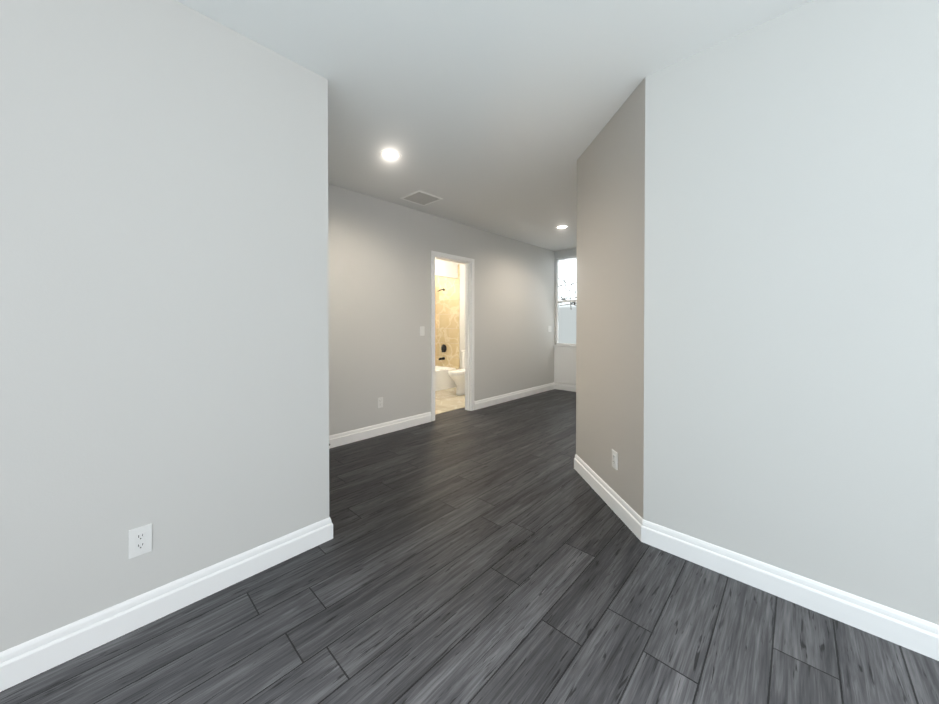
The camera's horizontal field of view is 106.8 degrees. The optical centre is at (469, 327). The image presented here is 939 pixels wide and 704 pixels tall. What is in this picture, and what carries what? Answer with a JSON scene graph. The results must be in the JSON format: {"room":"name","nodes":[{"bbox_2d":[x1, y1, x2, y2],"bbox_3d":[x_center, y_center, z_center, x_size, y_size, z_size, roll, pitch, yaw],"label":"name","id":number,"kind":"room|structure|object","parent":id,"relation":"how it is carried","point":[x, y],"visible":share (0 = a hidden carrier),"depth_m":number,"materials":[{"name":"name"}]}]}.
{"room":"empty living room","nodes":[
{"label":"empty living room","id":0,"kind":"room"},
{"bbox_2d":[0,0,328,651],"bbox_3d":[-2.405,-0.088,0.507,0.115,2.740,4.440,0,1,43],"label":"wall","id":1,"kind":"structure","parent":0,"point":[164,323],"depth_m":1.51,"materials":[{"name":"grey paint"}]},
{"bbox_2d":[128,523,151,558],"bbox_3d":[-1.404,0.911,1.489,0.008,0.120,0.073,0,1,43],"label":"outlet","id":2,"kind":"object","parent":1,"relation":"attached to","point":[140,540],"visible":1,"depth_m":1.49,"materials":[{"name":"white plastic"}]},
{"bbox_2d":[0,517,332,691],"bbox_3d":[-2.400,1.217,0.524,0.147,0.130,4.456,0,1,43],"label":"baseboard","id":3,"kind":"structure","parent":1,"relation":"attached to","point":[24,661],"depth_m":1.49,"materials":[{"name":"white wood"}]},
{"bbox_2d":[328,184,554,435],"bbox_3d":[-0.959,-0.122,4.230,0.115,2.740,7.845,0,1,43],"label":"wall","id":4,"kind":"structure","parent":0,"point":[379,262],"depth_m":4.35,"materials":[{"name":"grey paint"}]},
{"bbox_2d":[329,412,430,448],"bbox_3d":[-2.015,1.194,3.024,0.016,0.130,4.393,0,1,43],"label":"baseboard","id":5,"kind":"structure","parent":4,"relation":"attached to","point":[344,438],"depth_m":4.03,"materials":[{"name":"white wood"}]},
{"bbox_2d":[377,397,382,407],"bbox_3d":[-1.039,0.875,4.064,0.008,0.120,0.073,0,1,43],"label":"outlet","id":6,"kind":"object","parent":4,"relation":"attached to","point":[380,402],"visible":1,"depth_m":4.06,"materials":[{"name":"white plastic"}]},
{"bbox_2d":[420,326,424,335],"bbox_3d":[-0.608,0.046,4.509,0.015,0.120,0.073,0,1,43],"label":"bathroom light switch","id":7,"kind":"object","parent":4,"relation":"attached to","point":[422,330],"visible":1,"depth_m":4.51,"materials":[{"name":"white plastic"}]},
{"bbox_2d":[431,251,473,420],"bbox_3d":[-0.259,0.111,4.964,0.131,2.262,0.834,0,1,43],"label":"door frame","id":8,"kind":"structure","parent":4,"relation":"attached to","point":[433,253],"depth_m":5.19,"materials":[{"name":"white wood"}]},
{"bbox_2d":[474,382,554,409],"bbox_3d":[0.888,1.167,6.107,0.016,0.130,2.368,0,1,43],"label":"baseboard","id":9,"kind":"structure","parent":4,"relation":"attached to","point":[487,402],"depth_m":5.92,"materials":[{"name":"white wood"}]},
{"bbox_2d":[435,259,457,278],"bbox_3d":[-0.831,-0.142,6.499,0.080,2.740,1.625,0,1,43],"label":"wall","id":10,"kind":"structure","parent":0,"point":[447,269],"depth_m":6.83,"materials":[{"name":"grey paint"}]},
{"bbox_2d":[435,387,464,414],"bbox_3d":[-0.983,1.230,5.952,2.065,0.006,2.700,0,1,43],"label":"floor","id":11,"kind":"structure","parent":0,"point":[447,400],"depth_m":5.87,"materials":[{"name":"beige tile"}]},
{"bbox_2d":[435,365,455,390],"bbox_3d":[-1.059,1.025,6.815,0.741,0.400,1.516,0,1,43],"label":"bathtub","id":12,"kind":"object","parent":11,"relation":"on","point":[443,380],"visible":0.19,"depth_m":6.88,"materials":[{"name":"white ceramic"}]},
{"bbox_2d":[448,350,464,394],"bbox_3d":[-0.102,0.830,6.464,0.450,0.785,0.729,0,1,43],"label":"toilet","id":13,"kind":"object","parent":11,"relation":"on","point":[457,376],"visible":0.33,"depth_m":6.31,"materials":[{"name":"white ceramic"}]},
{"bbox_2d":[458,263,464,368],"bbox_3d":[0.020,-0.146,6.929,2.160,2.740,0.115,0,1,43],"label":"wall","id":14,"kind":"structure","parent":0,"point":[462,266],"depth_m":7.00,"materials":[{"name":"grey paint"}]},
{"bbox_2d":[435,264,459,368],"bbox_3d":[-0.508,-0.029,7.339,0.840,2.500,0.012,0,1,43],"label":"wall tile","id":15,"kind":"structure","parent":14,"relation":"attached to","point":[447,317],"depth_m":7.27,"materials":[{"name":"tile"}]},
{"bbox_2d":[437,288,446,359],"bbox_3d":[-0.629,-0.071,7.268,0.170,1.515,0.257,0,1,43],"label":"shower fixture","id":16,"kind":"object","parent":15,"relation":"attached to","point":[443,348],"visible":0.96,"depth_m":7.33,"materials":[{"name":"black metal"}]},
{"bbox_2d":[0,389,938,703],"bbox_3d":[0.071,1.311,2.831,12.000,0.100,12.000,0,1,43],"label":"floor","id":17,"kind":"structure","parent":0,"point":[500,553],"depth_m":1.52,"materials":[{"name":"grey wood"}]},
{"bbox_2d":[176,0,812,261],"bbox_3d":[0.071,-1.539,2.805,12.000,0.120,12.000,0,1,43],"label":"ceiling","id":18,"kind":"structure","parent":0,"point":[494,116],"depth_m":2.06,"materials":[{"name":"white paint"}]},
{"bbox_2d":[379,149,401,160],"bbox_3d":[-0.678,-1.476,2.988,0.196,0.008,0.196,0,1,43],"label":"recessed light","id":19,"kind":"object","parent":18,"relation":"in","point":[390,154],"visible":1,"depth_m":2.98,"materials":[{"name":"white"}]},
{"bbox_2d":[400,190,442,205],"bbox_3d":[-0.553,-1.484,4.025,0.354,0.014,0.354,0,1,43],"label":"ceiling vent","id":20,"kind":"object","parent":18,"relation":"in","point":[419,197],"visible":1,"depth_m":4.02,"materials":[{"name":"white metal"}]},
{"bbox_2d":[555,225,568,228],"bbox_3d":[1.378,-1.496,5.200,0.196,0.008,0.196,0,1,43],"label":"recessed light","id":21,"kind":"object","parent":18,"relation":"in","point":[561,226],"visible":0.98,"depth_m":5.19,"materials":[{"name":"white"}]},
{"bbox_2d":[554,248,576,384],"bbox_3d":[2.541,-0.140,6.243,2.220,2.740,0.115,0,1,43],"label":"wall","id":22,"kind":"structure","parent":0,"point":[566,253],"depth_m":6.95,"materials":[{"name":"grey paint"}]},
{"bbox_2d":[554,345,575,384],"bbox_3d":[1.986,0.719,6.695,0.797,0.745,0.060,0,1,43],"label":"wall panel","id":23,"kind":"object","parent":22,"relation":"attached to","point":[565,364],"depth_m":6.79,"materials":[{"name":"white paint"}]},
{"bbox_2d":[556,256,576,345],"bbox_3d":[2.015,-0.514,6.735,0.745,1.720,0.055,0,1,43],"label":"window","id":24,"kind":"structure","parent":22,"relation":"in","point":[557,299],"depth_m":6.95,"materials":[{"name":"white"}]},
{"bbox_2d":[576,78,644,517],"bbox_3d":[1.071,-0.106,2.540,0.690,2.740,0.754,0,1,43],"label":"wall","id":25,"kind":"structure","parent":0,"point":[610,288],"depth_m":2.16,"materials":[{"name":"grey paint"}]},
{"bbox_2d":[612,449,617,469],"bbox_3d":[1.001,0.913,2.409,0.008,0.120,0.073,0,1,-5],"label":"outlet","id":26,"kind":"object","parent":25,"relation":"attached to","point":[615,459],"visible":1,"depth_m":2.40,"materials":[{"name":"white plastic"}]},
{"bbox_2d":[643,0,938,624],"bbox_3d":[2.666,-0.089,0.600,4.380,2.740,0.115,0,1,43],"label":"wall","id":27,"kind":"structure","parent":0,"point":[791,348],"depth_m":1.59,"materials":[{"name":"grey paint"}]},
{"bbox_2d":[555,382,938,660],"bbox_3d":[2.965,1.194,3.003,7.224,0.130,4.039,0,1,43],"label":"baseboard","id":28,"kind":"structure","parent":27,"relation":"attached to","point":[911,632],"depth_m":1.64,"materials":[{"name":"white wood"}]},
{"label":"outside","id":29,"kind":"structure","parent":0,"visible":0},
{"bbox_2d":[559,260,576,343],"bbox_3d":[2.983,-0.380,7.367,5.000,3.200,0.020,0,1,43],"label":"sky","id":30,"kind":"structure","parent":29,"point":[569,320],"depth_m":8.03,"materials":[{"name":"white"}]},
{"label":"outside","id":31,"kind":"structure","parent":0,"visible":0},
{"bbox_2d":[559,272,576,305],"bbox_3d":[1.991,-0.815,7.529,1.558,1.075,0.196,0,1,43],"label":"branches","id":32,"kind":"object","parent":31,"point":[570,304],"depth_m":7.41,"materials":[{"name":"brown plant"}]}
]}

